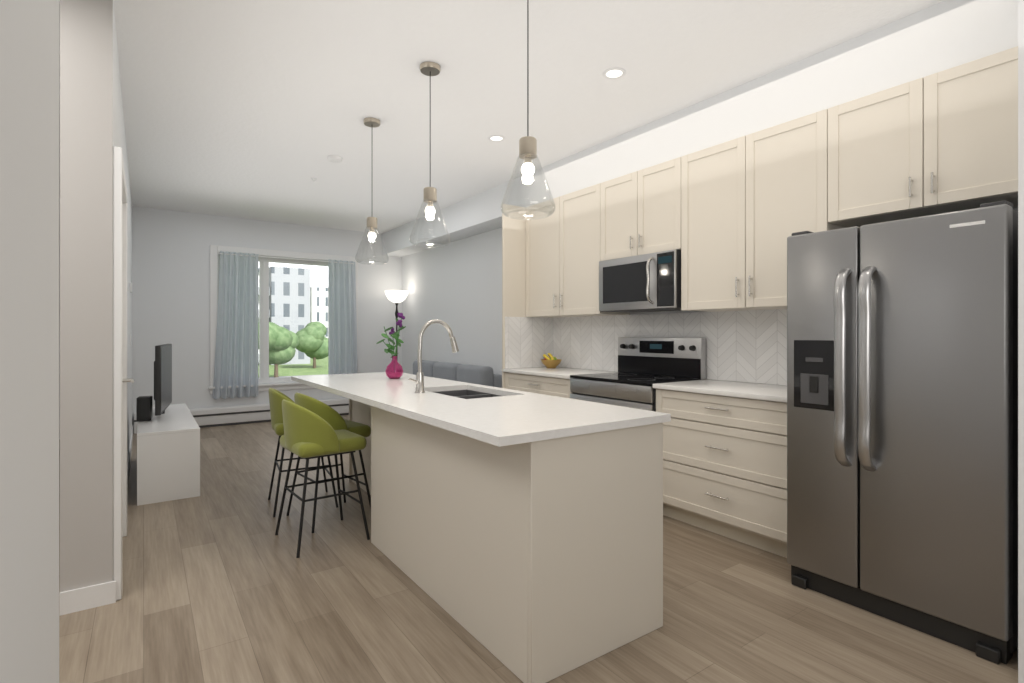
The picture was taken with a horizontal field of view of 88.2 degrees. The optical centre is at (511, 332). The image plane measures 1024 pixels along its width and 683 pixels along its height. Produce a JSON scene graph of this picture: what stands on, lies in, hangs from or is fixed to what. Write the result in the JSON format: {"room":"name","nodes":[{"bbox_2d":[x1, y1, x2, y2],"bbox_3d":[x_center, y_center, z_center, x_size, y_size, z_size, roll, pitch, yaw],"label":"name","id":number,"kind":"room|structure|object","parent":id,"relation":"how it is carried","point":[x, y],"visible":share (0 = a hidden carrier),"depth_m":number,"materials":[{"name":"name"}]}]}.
{"room":"kitchen","nodes":[
{"label":"kitchen","id":0,"kind":"room"},
{"bbox_2d":[0,0,58,682],"bbox_3d":[-0.033,-0.170,-0.328,0.190,2.880,2.900,0,0,-35],"label":"wall","id":1,"kind":"structure","parent":0,"point":[29,341],"depth_m":0.68,"materials":[{"name":"white paint"}]},
{"bbox_2d":[60,0,131,591],"bbox_3d":[-3.429,-0.170,4.540,0.190,2.880,5.130,0,0,-35],"label":"wall","id":2,"kind":"structure","parent":0,"point":[92,128],"depth_m":2.44,"materials":[{"name":"white paint"}]},
{"bbox_2d":[113,146,133,600],"bbox_3d":[-2.151,0.193,2.938,0.074,2.155,1.029,0,0,-35],"label":"door frame","id":3,"kind":"structure","parent":2,"relation":"attached to","point":[120,380],"depth_m":2.51,"materials":[{"name":"white wood"}]},
{"bbox_2d":[127,425,133,488],"bbox_3d":[-3.642,1.220,5.022,0.012,0.100,4.094,0,0,-35],"label":"baseboard","id":4,"kind":"structure","parent":2,"relation":"attached to","point":[132,431],"depth_m":5.24,"materials":[{"name":"white wood"}]},
{"bbox_2d":[59,198,401,439],"bbox_3d":[-4.024,-0.170,7.386,5.650,2.880,0.220,0,0,-35],"label":"wall","id":5,"kind":"structure","parent":0,"point":[170,276],"depth_m":7.11,"materials":[{"name":"white paint"}]},
{"bbox_2d":[134,398,348,433],"bbox_3d":[-3.463,1.141,7.585,3.200,0.258,0.069,0,0,-35],"label":"baseboard heater","id":6,"kind":"object","parent":5,"relation":"attached to","point":[227,415],"visible":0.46,"depth_m":7.32,"materials":[{"name":"white metal"}]},
{"bbox_2d":[208,245,357,393],"bbox_3d":[-3.311,-0.185,7.822,2.080,2.030,0.220,0,0,-35],"label":"window","id":7,"kind":"structure","parent":5,"relation":"in","point":[264,347],"depth_m":7.67,"materials":[{"name":"white"}]},
{"bbox_2d":[212,251,357,398],"bbox_3d":[-3.236,-0.113,7.716,1.990,2.021,0.107,0,0,-35],"label":"curtains","id":8,"kind":"object","parent":7,"relation":"hanging from","point":[236,356],"visible":1,"depth_m":7.40,"materials":[{"name":"fabric"}]},
{"bbox_2d":[59,0,943,233],"bbox_3d":[-1.129,-1.670,3.236,5.650,0.120,10.400,0,0,-35],"label":"ceiling","id":9,"kind":"structure","parent":0,"point":[261,110],"depth_m":3.41,"materials":[{"name":"white paint"}]},
{"bbox_2d":[311,155,342,181],"bbox_3d":[-1.841,-1.593,5.156,0.132,0.033,0.896,0,0,-35],"label":"smoke detector","id":10,"kind":"object","parent":9,"relation":"attached to","point":[334,158],"visible":0.98,"depth_m":4.81,"materials":[{"name":"white plastic"}]},
{"bbox_2d":[355,117,388,264],"bbox_3d":[-1.061,-1.069,4.003,0.249,1.080,0.249,0,0,-35],"label":"pendant light","id":11,"kind":"object","parent":9,"relation":"hanging from","point":[371,221],"visible":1,"depth_m":3.98,"materials":[{"name":"clear glass"}]},
{"bbox_2d":[409,62,450,247],"bbox_3d":[-0.495,-1.069,3.191,0.249,1.080,0.249,0,0,-35],"label":"pendant light","id":12,"kind":"object","parent":9,"relation":"hanging from","point":[430,69],"visible":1,"depth_m":3.17,"materials":[{"name":"clear glass"}]},
{"bbox_2d":[488,135,504,141],"bbox_3d":[-0.128,-1.606,4.361,0.140,0.006,0.140,0,0,-35],"label":"recessed light","id":13,"kind":"object","parent":9,"relation":"in","point":[496,138],"visible":1,"depth_m":4.36,"materials":[{"name":"white plastic"}]},
{"bbox_2d":[500,0,554,219],"bbox_3d":[0.072,-1.069,2.379,0.249,1.080,0.249,0,0,-35],"label":"pendant light","id":14,"kind":"object","parent":9,"relation":"hanging from","point":[527,148],"visible":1,"depth_m":2.36,"materials":[{"name":"clear glass"}]},
{"bbox_2d":[603,68,625,78],"bbox_3d":[0.633,-1.606,3.270,0.140,0.006,0.140,0,0,-35],"label":"recessed light","id":15,"kind":"object","parent":9,"relation":"in","point":[613,73],"visible":1,"depth_m":3.27,"materials":[{"name":"white plastic"}]},
{"bbox_2d":[382,0,1017,256],"bbox_3d":[0.239,-1.438,5.513,0.340,0.345,7.730,0,0,-35],"label":"soffit","id":16,"kind":"structure","parent":9,"relation":"attached to","point":[940,36],"depth_m":3.25,"materials":[{"name":"white paint"}]},
{"bbox_2d":[59,415,1017,682],"bbox_3d":[-1.129,1.330,3.236,5.650,0.120,10.400,0,0,-35],"label":"floor","id":17,"kind":"structure","parent":0,"point":[221,583],"depth_m":2.37,"materials":[{"name":"brown wood"}]},
{"bbox_2d":[137,404,199,505],"bbox_3d":[-3.090,1.005,4.709,0.400,0.530,1.740,0,0,-35],"label":"tv stand","id":18,"kind":"object","parent":17,"relation":"on","point":[168,455],"visible":0.81,"depth_m":4.01,"materials":[{"name":"white paint"}]},
{"bbox_2d":[136,344,171,420],"bbox_3d":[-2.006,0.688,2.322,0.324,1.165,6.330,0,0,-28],"label":"tv","id":19,"kind":"object","parent":18,"relation":"on","point":[162,381],"visible":1,"depth_m":4.44,"materials":[{"name":"black plastic"}]},
{"bbox_2d":[268,388,337,516],"bbox_3d":[-1.566,0.835,3.931,0.448,0.874,0.470,0,0,-29],"label":"bar stool","id":20,"kind":"object","parent":17,"relation":"on","point":[276,397],"visible":0.54,"depth_m":3.75,"materials":[{"name":"green fabric"}]},
{"bbox_2d":[275,399,369,557],"bbox_3d":[-1.186,0.835,3.281,0.448,0.874,0.470,0,0,-39],"label":"bar stool","id":21,"kind":"object","parent":17,"relation":"on","point":[308,435],"visible":1,"depth_m":3.09,"materials":[{"name":"green fabric"}]},
{"bbox_2d":[286,393,370,532],"bbox_3d":[-1.263,0.835,3.654,0.448,0.874,0.470,0,0,-43],"label":"bar stool","id":22,"kind":"object","parent":17,"relation":"on","point":[333,418],"visible":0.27,"depth_m":3.48,"materials":[{"name":"green fabric"}]},
{"bbox_2d":[385,290,408,360],"bbox_3d":[-1.815,0.305,8.317,0.374,1.931,0.374,0,0,-35],"label":"floor lamp","id":23,"kind":"object","parent":17,"relation":"on","point":[396,297],"visible":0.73,"depth_m":8.21,"materials":[{"name":"black metal"}]},
{"bbox_2d":[413,360,501,387],"bbox_3d":[-0.974,0.828,6.697,0.925,0.885,2.260,0,0,-35],"label":"sofa","id":24,"kind":"object","parent":17,"relation":"on","point":[477,374],"visible":0.23,"depth_m":6.37,"materials":[{"name":"grey fabric"}]},
{"bbox_2d":[314,387,662,682],"bbox_3d":[-0.498,0.826,3.314,0.715,0.887,3.005,0,0,-35],"label":"kitchen island","id":25,"kind":"object","parent":17,"relation":"on","point":[518,534],"depth_m":2.13,"materials":[{"name":"beige wood"}]},
{"bbox_2d":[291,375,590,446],"bbox_3d":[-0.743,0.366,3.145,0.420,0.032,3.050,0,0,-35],"label":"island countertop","id":26,"kind":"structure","parent":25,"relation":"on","point":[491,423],"depth_m":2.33,"materials":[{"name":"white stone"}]},
{"bbox_2d":[355,372,670,434],"bbox_3d":[-0.378,0.366,3.400,0.470,0.032,3.050,0,0,-35],"label":"island countertop","id":27,"kind":"structure","parent":25,"relation":"on","point":[602,417],"depth_m":2.55,"materials":[{"name":"white stone"}]},
{"bbox_2d":[376,313,405,378],"bbox_3d":[-0.928,0.096,4.022,0.257,0.507,0.174,0,0,-35],"label":"vase","id":28,"kind":"object","parent":27,"relation":"on","point":[394,369],"visible":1,"depth_m":4.00,"materials":[{"name":"pink glass"}]},
{"bbox_2d":[502,372,572,397],"bbox_3d":[0.464,0.824,4.942,0.616,0.890,0.985,0,0,-35],"label":"base cabinet","id":29,"kind":"object","parent":17,"relation":"on","point":[546,385],"depth_m":4.74,"materials":[{"name":"beige wood"}]},
{"bbox_2d":[502,368,611,379],"bbox_3d":[0.455,0.364,4.933,0.641,0.030,0.990,0,0,-35],"label":"countertop","id":30,"kind":"structure","parent":29,"relation":"on","point":[558,373],"depth_m":4.81,"materials":[{"name":"white stone"}]},
{"bbox_2d":[541,353,561,367],"bbox_3d":[0.391,0.274,5.260,0.210,0.149,0.210,0,0,-35],"label":"fruit bowl","id":31,"kind":"object","parent":30,"relation":"on","point":[550,362],"visible":1,"depth_m":5.20,"materials":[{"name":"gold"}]},
{"bbox_2d":[570,337,705,411],"bbox_3d":[0.944,0.652,4.146,0.687,1.235,0.850,0,0,-35],"label":"stove","id":32,"kind":"object","parent":17,"relation":"on","point":[645,364],"visible":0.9,"depth_m":4.12,"materials":[{"name":"grey metal"}]},
{"bbox_2d":[656,388,786,557],"bbox_3d":[1.525,0.824,3.421,0.616,0.890,0.985,0,0,-35],"label":"base cabinet","id":33,"kind":"object","parent":17,"relation":"on","point":[725,451],"depth_m":3.21,"materials":[{"name":"beige wood"}]},
{"bbox_2d":[653,380,786,403],"bbox_3d":[1.515,0.364,3.414,0.641,0.030,0.995,0,0,-35],"label":"countertop","id":34,"kind":"structure","parent":33,"relation":"on","point":[743,389],"depth_m":3.35,"materials":[{"name":"white stone"}]},
{"bbox_2d":[787,200,1017,664],"bbox_3d":[1.925,0.380,2.544,0.872,1.780,0.840,0,0,-35],"label":"fridge","id":35,"kind":"object","parent":17,"relation":"on","point":[902,421],"visible":1,"depth_m":2.25,"materials":[{"name":"grey metal"}]},
{"bbox_2d":[402,207,1017,382],"bbox_3d":[1.089,-0.170,4.765,0.200,2.880,10.370,0,0,-35],"label":"wall","id":36,"kind":"structure","parent":0,"point":[456,286],"depth_m":7.20,"materials":[{"name":"white paint"}]},
{"bbox_2d":[526,46,1017,317],"bbox_3d":[1.344,-0.712,3.869,0.400,1.103,3.747,0,0,-35],"label":"upper cabinet","id":37,"kind":"object","parent":36,"relation":"attached to","point":[727,218],"visible":0.94,"depth_m":3.20,"materials":[{"name":"beige wood"}]},
{"bbox_2d":[599,249,682,312],"bbox_3d":[1.080,-0.388,4.183,0.475,0.420,0.775,0,0,-35],"label":"microwave","id":38,"kind":"object","parent":37,"relation":"attached to","point":[650,282],"visible":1,"depth_m":4.03,"materials":[{"name":"grey metal"}]},
{"bbox_2d":[1018,0,1023,682],"bbox_3d":[2.264,-0.170,2.103,0.920,2.880,0.180,0,0,-35],"label":"wall","id":39,"kind":"structure","parent":0,"point":[1020,341],"depth_m":1.91,"materials":[{"name":"white paint"}]},
{"label":"outside","id":40,"kind":"structure","parent":0,"visible":0},
{"bbox_2d":[258,266,327,377],"bbox_3d":[-112.975,-2.330,170.684,310.000,13.800,390.750,0,0,-35],"label":"view","id":41,"kind":"structure","parent":40,"point":[316,348],"depth_m":71.02,"materials":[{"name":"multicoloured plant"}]}
]}

